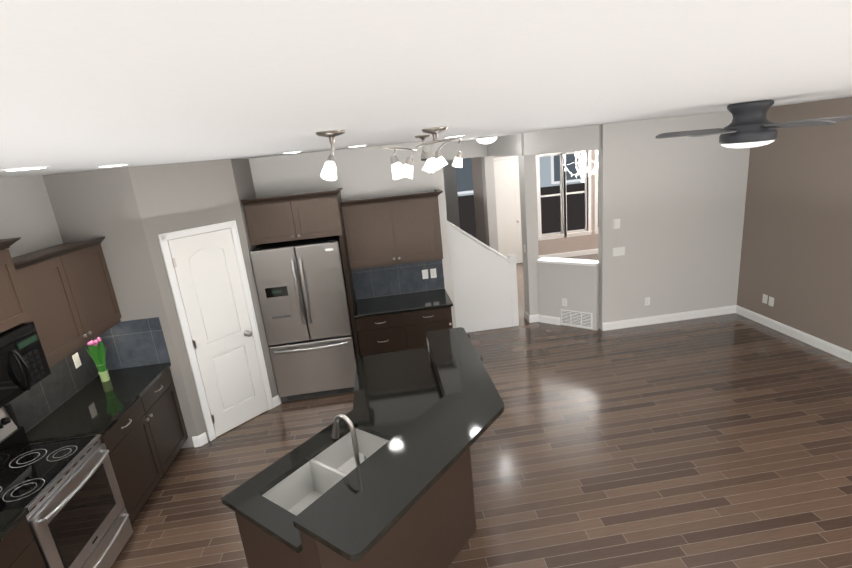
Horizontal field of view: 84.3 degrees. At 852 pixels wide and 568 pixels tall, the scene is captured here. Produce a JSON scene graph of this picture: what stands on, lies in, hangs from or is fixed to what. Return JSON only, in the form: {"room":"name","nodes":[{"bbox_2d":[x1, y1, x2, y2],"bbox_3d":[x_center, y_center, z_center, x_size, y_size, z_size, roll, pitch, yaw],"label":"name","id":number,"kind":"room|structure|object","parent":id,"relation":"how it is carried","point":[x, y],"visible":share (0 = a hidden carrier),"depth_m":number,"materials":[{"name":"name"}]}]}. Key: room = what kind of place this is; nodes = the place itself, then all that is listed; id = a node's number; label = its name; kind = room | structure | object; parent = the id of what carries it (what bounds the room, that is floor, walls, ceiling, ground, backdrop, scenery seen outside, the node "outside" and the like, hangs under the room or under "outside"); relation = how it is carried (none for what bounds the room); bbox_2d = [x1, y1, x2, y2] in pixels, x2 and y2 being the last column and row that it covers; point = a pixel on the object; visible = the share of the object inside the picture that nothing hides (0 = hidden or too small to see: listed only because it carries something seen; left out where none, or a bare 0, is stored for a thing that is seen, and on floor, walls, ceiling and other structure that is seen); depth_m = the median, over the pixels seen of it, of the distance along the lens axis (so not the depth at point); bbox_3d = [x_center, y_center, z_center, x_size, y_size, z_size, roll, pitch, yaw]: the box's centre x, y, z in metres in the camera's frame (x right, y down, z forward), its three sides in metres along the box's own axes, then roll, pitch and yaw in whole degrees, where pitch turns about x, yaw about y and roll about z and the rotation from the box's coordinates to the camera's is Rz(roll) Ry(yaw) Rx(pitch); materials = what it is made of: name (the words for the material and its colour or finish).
{"room":"kitchen and dining room","nodes":[
{"label":"kitchen and dining room","id":0,"kind":"room"},
{"bbox_2d":[0,175,62,257],"bbox_3d":[-2.818,1.210,1.339,0.140,2.740,9.170,-7,16,-5],"label":"wall","id":1,"kind":"structure","parent":0,"point":[27,215],"depth_m":3.72,"materials":[{"name":"paint"}]},
{"bbox_2d":[0,239,35,332],"bbox_3d":[-2.801,0.103,2.672,0.372,0.539,0.820,-7,16,-5],"label":"upper cabinet","id":2,"kind":"object","parent":1,"relation":"attached to","point":[16,309],"depth_m":3.01,"materials":[{"name":"brown wood"}]},
{"bbox_2d":[0,322,50,407],"bbox_3d":[-2.716,0.565,2.806,0.424,0.398,0.816,-7,16,-5],"label":"microwave","id":3,"kind":"object","parent":2,"relation":"attached to","point":[24,366],"visible":1,"depth_m":2.99,"materials":[{"name":"black"}]},
{"bbox_2d":[16,237,121,367],"bbox_3d":[-2.915,0.124,3.675,0.302,0.732,1.117,-7,16,-5],"label":"upper cabinet","id":4,"kind":"object","parent":1,"relation":"attached to","point":[62,297],"depth_m":3.65,"materials":[{"name":"brown wood"}]},
{"bbox_2d":[72,352,81,367],"bbox_3d":[-3.020,0.661,4.070,0.009,0.120,0.075,-7,16,-5],"label":"outlet","id":5,"kind":"object","parent":1,"relation":"attached to","point":[76,359],"visible":1,"depth_m":4.05,"materials":[{"name":"white plastic"}]},
{"bbox_2d":[42,159,277,447],"bbox_3d":[-2.498,0.125,5.085,1.360,2.740,1.490,-7,16,-5],"label":"wall","id":6,"kind":"structure","parent":0,"point":[129,214],"depth_m":4.28,"materials":[{"name":"paint"}]},
{"bbox_2d":[158,220,273,440],"bbox_3d":[-2.068,0.480,4.783,0.552,2.137,0.536,-7,16,-5],"label":"pantry door","id":7,"kind":"structure","parent":6,"relation":"in","point":[208,281],"depth_m":4.75,"materials":[{"name":"white painted wood"},{"name":"brushed nickel"}]},
{"bbox_2d":[192,248,851,446],"bbox_3d":[1.565,1.057,5.197,7.910,0.115,15.290,-7,16,-5],"label":"baseboard","id":8,"kind":"structure","parent":6,"relation":"attached to","point":[200,440],"depth_m":6.54,"materials":[{"name":"white wood"}]},
{"bbox_2d":[249,141,455,327],"bbox_3d":[-0.802,-0.269,5.886,2.220,2.740,0.120,-7,16,-5],"label":"wall","id":9,"kind":"structure","parent":0,"point":[364,173],"depth_m":5.54,"materials":[{"name":"beige paint"}]},
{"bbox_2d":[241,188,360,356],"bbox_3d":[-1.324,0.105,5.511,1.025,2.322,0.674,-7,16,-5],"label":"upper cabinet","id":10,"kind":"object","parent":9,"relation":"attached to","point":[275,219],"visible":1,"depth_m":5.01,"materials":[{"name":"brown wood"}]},
{"bbox_2d":[340,189,442,269],"bbox_3d":[-0.364,-0.648,5.584,1.165,0.804,0.356,-7,16,-5],"label":"upper cabinet","id":11,"kind":"object","parent":9,"relation":"attached to","point":[391,230],"visible":1,"depth_m":5.46,"materials":[{"name":"brown wood"}]},
{"bbox_2d":[0,0,851,177],"bbox_3d":[1.520,-1.681,4.772,10.300,0.120,16.300,-7,16,-5],"label":"ceiling","id":12,"kind":"structure","parent":0,"point":[87,85],"depth_m":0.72,"materials":[{"name":"white paint"}]},
{"bbox_2d":[1,166,49,170],"bbox_3d":[-2.091,-0.609,2.459,0.206,0.020,0.206,-7,16,-5],"label":"recessed light","id":13,"kind":"object","parent":12,"relation":"in","point":[24,168],"visible":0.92,"depth_m":2.41,"materials":[{"name":"white"}]},
{"bbox_2d":[96,164,129,166],"bbox_3d":[-2.174,-0.828,3.266,0.206,0.020,0.206,-7,16,-5],"label":"recessed light","id":14,"kind":"object","parent":12,"relation":"in","point":[113,165],"visible":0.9,"depth_m":3.20,"materials":[{"name":"white"}]},
{"bbox_2d":[316,130,345,180],"bbox_3d":[-0.386,-0.536,1.968,0.126,0.198,0.158,-7,16,-5],"label":"ceiling spotlight","id":15,"kind":"object","parent":12,"relation":"attached to","point":[328,172],"visible":1,"depth_m":1.93,"materials":[{"name":"white glass"}]},
{"bbox_2d":[381,127,462,179],"bbox_3d":[0.017,-0.687,2.429,0.514,0.234,1.049,-7,16,-5],"label":"ceiling light","id":16,"kind":"object","parent":12,"relation":"attached to","point":[431,165],"visible":1,"depth_m":2.32,"materials":[{"name":"white glass"}]},
{"bbox_2d":[415,134,430,160],"bbox_3d":[-0.013,-1.014,3.513,0.124,0.186,0.128,-7,16,-5],"label":"ceiling spotlight","id":17,"kind":"object","parent":12,"relation":"attached to","point":[423,157],"visible":0.83,"depth_m":3.48,"materials":[{"name":"silver metal"}]},
{"bbox_2d":[475,135,497,143],"bbox_3d":[0.828,-1.958,6.410,0.300,0.096,0.300,-7,16,-5],"label":"light","id":18,"kind":"object","parent":12,"relation":"attached to","point":[486,140],"visible":0.98,"depth_m":6.31,"materials":[{"name":"white glass"}]},
{"bbox_2d":[562,151,598,182],"bbox_3d":[2.739,-2.237,8.230,0.686,0.910,0.657,-7,16,-5],"label":"dining chandelier","id":19,"kind":"object","parent":12,"relation":"hanging from","point":[582,168],"visible":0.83,"depth_m":8.22,"materials":[{"name":"silver metal"}]},
{"bbox_2d":[655,100,851,147],"bbox_3d":[2.371,-1.152,3.406,1.269,0.320,1.218,-7,16,-5],"label":"ceiling fan","id":20,"kind":"object","parent":12,"relation":"hanging from","point":[750,125],"visible":1,"depth_m":3.34,"materials":[{"name":"grey metal"}]},
{"bbox_2d":[443,160,459,228],"bbox_3d":[-1.071,-1.992,12.112,3.830,2.740,0.120,-7,16,-5],"label":"wall","id":21,"kind":"structure","parent":0,"point":[450,186],"depth_m":12.15,"materials":[{"name":"beige paint"}]},
{"bbox_2d":[471,157,486,246],"bbox_3d":[1.188,-1.515,9.611,0.120,2.740,1.325,-7,16,-5],"label":"wall","id":22,"kind":"structure","parent":0,"point":[476,162],"depth_m":9.70,"materials":[{"name":"paint"}]},
{"bbox_2d":[111,254,851,567],"bbox_3d":[1.795,1.060,5.542,10.300,0.120,16.300,-7,16,-5],"label":"floor","id":23,"kind":"structure","parent":0,"point":[722,441],"depth_m":4.01,"materials":[{"name":"brown wood"}]},
{"bbox_2d":[0,517,45,567],"bbox_3d":[-2.453,1.832,2.407,0.598,0.899,0.658,-7,16,-5],"label":"base cabinet","id":24,"kind":"object","parent":23,"relation":"on","point":[20,549],"depth_m":2.57,"materials":[{"name":"black wood"}]},
{"bbox_2d":[0,507,28,540],"bbox_3d":[-2.451,1.457,2.009,0.608,0.035,1.237,-7,16,-5],"label":"countertop","id":25,"kind":"structure","parent":24,"relation":"on","point":[9,519],"depth_m":2.54,"materials":[{"name":"black stone"}]},
{"bbox_2d":[0,404,132,567],"bbox_3d":[-2.498,1.480,3.053,0.658,1.233,0.760,-7,16,-5],"label":"range","id":26,"kind":"object","parent":23,"relation":"on","point":[67,492],"visible":1,"depth_m":3.08,"materials":[{"name":"black"}]},
{"bbox_2d":[32,369,187,523],"bbox_3d":[-2.638,1.397,4.024,0.598,0.899,1.164,-7,16,-5],"label":"base cabinet","id":27,"kind":"object","parent":23,"relation":"on","point":[129,411],"depth_m":3.92,"materials":[{"name":"black wood"}]},
{"bbox_2d":[26,361,170,443],"bbox_3d":[-2.668,0.948,3.898,0.608,0.035,1.168,-7,16,-5],"label":"countertop","id":28,"kind":"structure","parent":27,"relation":"on","point":[94,408],"depth_m":3.77,"materials":[{"name":"black stone"}]},
{"bbox_2d":[85,337,109,381],"bbox_3d":[-2.874,0.665,4.157,0.155,0.404,0.134,-7,16,-5],"label":"vase","id":29,"kind":"object","parent":28,"relation":"on","point":[98,355],"visible":0.96,"depth_m":4.14,"materials":[{"name":"green"}]},
{"bbox_2d":[250,236,356,401],"bbox_3d":[-1.338,0.374,5.485,0.915,1.801,0.779,-7,16,-5],"label":"refrigerator","id":30,"kind":"object","parent":23,"relation":"on","point":[302,293],"visible":0.96,"depth_m":5.16,"materials":[{"name":"silver metal"}]},
{"bbox_2d":[221,331,501,567],"bbox_3d":[-0.270,1.295,3.290,1.645,1.033,2.149,-7,16,-5],"label":"kitchen island","id":31,"kind":"object","parent":23,"relation":"on","point":[262,506],"depth_m":2.59,"materials":[{"name":"black stone"}]},
{"bbox_2d":[281,327,503,567],"bbox_3d":[-0.120,0.781,3.082,1.188,0.034,2.356,-7,16,-5],"label":"island countertop","id":32,"kind":"structure","parent":31,"relation":"on","point":[416,416],"depth_m":2.85,"materials":[{"name":"black stone"}]},
{"bbox_2d":[331,414,365,466],"bbox_3d":[-0.424,0.886,2.564,0.180,0.399,0.150,-7,16,-5],"label":"faucet","id":33,"kind":"object","parent":32,"relation":"on","point":[335,430],"visible":0.58,"depth_m":2.51,"materials":[{"name":"silver metal"}]},
{"bbox_2d":[352,259,452,355],"bbox_3d":[-0.263,0.435,5.732,1.134,1.366,0.653,-7,16,-5],"label":"base cabinet","id":34,"kind":"object","parent":23,"relation":"on","point":[401,307],"visible":0.79,"depth_m":5.52,"materials":[{"name":"black wood"}]},
{"bbox_2d":[422,269,427,278],"bbox_3d":[-0.011,-0.123,5.936,0.075,0.120,0.009,-7,16,-5],"label":"electrical outlet","id":35,"kind":"object","parent":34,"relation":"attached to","point":[425,273],"depth_m":5.93,"materials":[{"name":"white plastic"}]},
{"bbox_2d":[430,268,436,277],"bbox_3d":[0.094,-0.136,5.946,0.075,0.120,0.008,-7,16,-5],"label":"electrical outlet","id":36,"kind":"object","parent":34,"relation":"attached to","point":[432,271],"depth_m":5.94,"materials":[{"name":"white plastic"}]},
{"bbox_2d":[447,221,518,332],"bbox_3d":[0.014,-0.433,7.030,2.460,2.277,0.920,-7,16,-5],"label":"half wall","id":37,"kind":"structure","parent":23,"relation":"on","point":[484,281],"depth_m":6.79,"materials":[{"name":"white painted drywall"}]},
{"bbox_2d":[481,156,498,255],"bbox_3d":[1.229,-1.160,8.890,0.165,2.440,0.250,-7,16,-5],"label":"column","id":38,"kind":"structure","parent":23,"relation":"on","point":[488,178],"depth_m":8.69,"materials":[{"name":"beige paint"}]},
{"bbox_2d":[518,155,539,314],"bbox_3d":[1.524,-0.632,6.904,0.165,2.440,0.250,-7,16,-5],"label":"column","id":39,"kind":"structure","parent":23,"relation":"on","point":[528,198],"depth_m":6.78,"materials":[{"name":"beige paint"}]},
{"bbox_2d":[441,124,600,159],"bbox_3d":[0.789,-2.058,7.155,2.629,0.300,2.910,-7,16,-5],"label":"wall","id":40,"kind":"structure","parent":0,"point":[580,138],"depth_m":6.39,"materials":[{"name":"beige paint"}]},
{"bbox_2d":[493,150,597,254],"bbox_3d":[2.982,-1.932,10.457,3.772,2.740,0.120,-7,16,-5],"label":"wall","id":41,"kind":"structure","parent":0,"point":[566,244],"depth_m":10.68,"materials":[{"name":"paint"}]},
{"bbox_2d":[493,156,522,262],"bbox_3d":[1.772,-1.568,10.293,0.760,2.358,0.110,-7,16,-5],"label":"room door","id":42,"kind":"structure","parent":41,"relation":"in","point":[507,189],"depth_m":10.28,"materials":[{"name":"white wood"}]},
{"bbox_2d":[535,150,598,240],"bbox_3d":[3.400,-2.027,10.460,1.980,1.920,0.156,-7,16,-5],"label":"dining room window","id":43,"kind":"structure","parent":41,"relation":"in","point":[563,202],"depth_m":10.45,"materials":[{"name":"white wood"}]},
{"bbox_2d":[537,257,598,330],"bbox_3d":[2.047,0.129,6.750,0.854,0.965,0.200,7,20,38],"label":"wall","id":44,"kind":"structure","parent":0,"point":[574,283],"depth_m":6.64,"materials":[{"name":"beige paint"}]},
{"bbox_2d":[561,298,591,328],"bbox_3d":[2.133,0.418,6.680,0.460,0.402,0.012,7,20,38],"label":"air vent","id":45,"kind":"object","parent":44,"relation":"in","point":[576,318],"visible":1,"depth_m":6.71,"materials":[{"name":"white metal"}]},
{"bbox_2d":[598,112,749,329],"bbox_3d":[3.297,-0.801,6.317,1.990,2.740,0.120,-7,16,-5],"label":"wall","id":46,"kind":"structure","parent":0,"point":[675,206],"depth_m":6.23,"materials":[{"name":"beige paint"}]},
{"bbox_2d":[613,219,619,228],"bbox_3d":[2.499,-0.786,6.157,0.095,0.125,0.018,-7,16,-5],"label":"light switch","id":47,"kind":"object","parent":46,"relation":"attached to","point":[616,222],"depth_m":6.15,"materials":[{"name":"white plastic"}]},
{"bbox_2d":[613,247,624,255],"bbox_3d":[2.569,-0.431,6.265,0.165,0.115,0.009,-7,16,-5],"label":"light switch","id":48,"kind":"object","parent":46,"relation":"attached to","point":[619,251],"depth_m":6.26,"materials":[{"name":"white plastic"}]},
{"bbox_2d":[645,297,649,305],"bbox_3d":[3.062,0.241,6.503,0.072,0.115,0.008,-7,16,-5],"label":"outlet","id":49,"kind":"object","parent":46,"relation":"attached to","point":[647,300],"depth_m":6.50,"materials":[{"name":"white plastic"}]},
{"bbox_2d":[737,97,851,351],"bbox_3d":[4.846,0.235,2.079,0.140,2.740,9.130,-7,16,-5],"label":"wall","id":50,"kind":"structure","parent":0,"point":[796,258],"depth_m":5.46,"materials":[{"name":"brown paint"}]},
{"bbox_2d":[762,294,767,303],"bbox_3d":[4.434,0.197,6.153,0.008,0.118,0.075,-7,16,-5],"label":"outlet","id":51,"kind":"object","parent":50,"relation":"attached to","point":[764,300],"depth_m":6.15,"materials":[{"name":"white plastic"}]},
{"bbox_2d":[767,296,773,306],"bbox_3d":[4.445,0.226,6.058,0.009,0.118,0.075,-7,16,-5],"label":"outlet","id":52,"kind":"object","parent":50,"relation":"attached to","point":[771,300],"depth_m":6.06,"materials":[{"name":"white plastic"}]},
{"label":"outside","id":53,"kind":"structure","parent":0,"visible":0},
{"bbox_2d":[456,158,476,241],"bbox_3d":[3.586,-8.165,21.131,14.000,9.417,16.000,-7,16,-5],"label":"house","id":54,"kind":"structure","parent":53,"point":[464,178],"depth_m":14.32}
]}

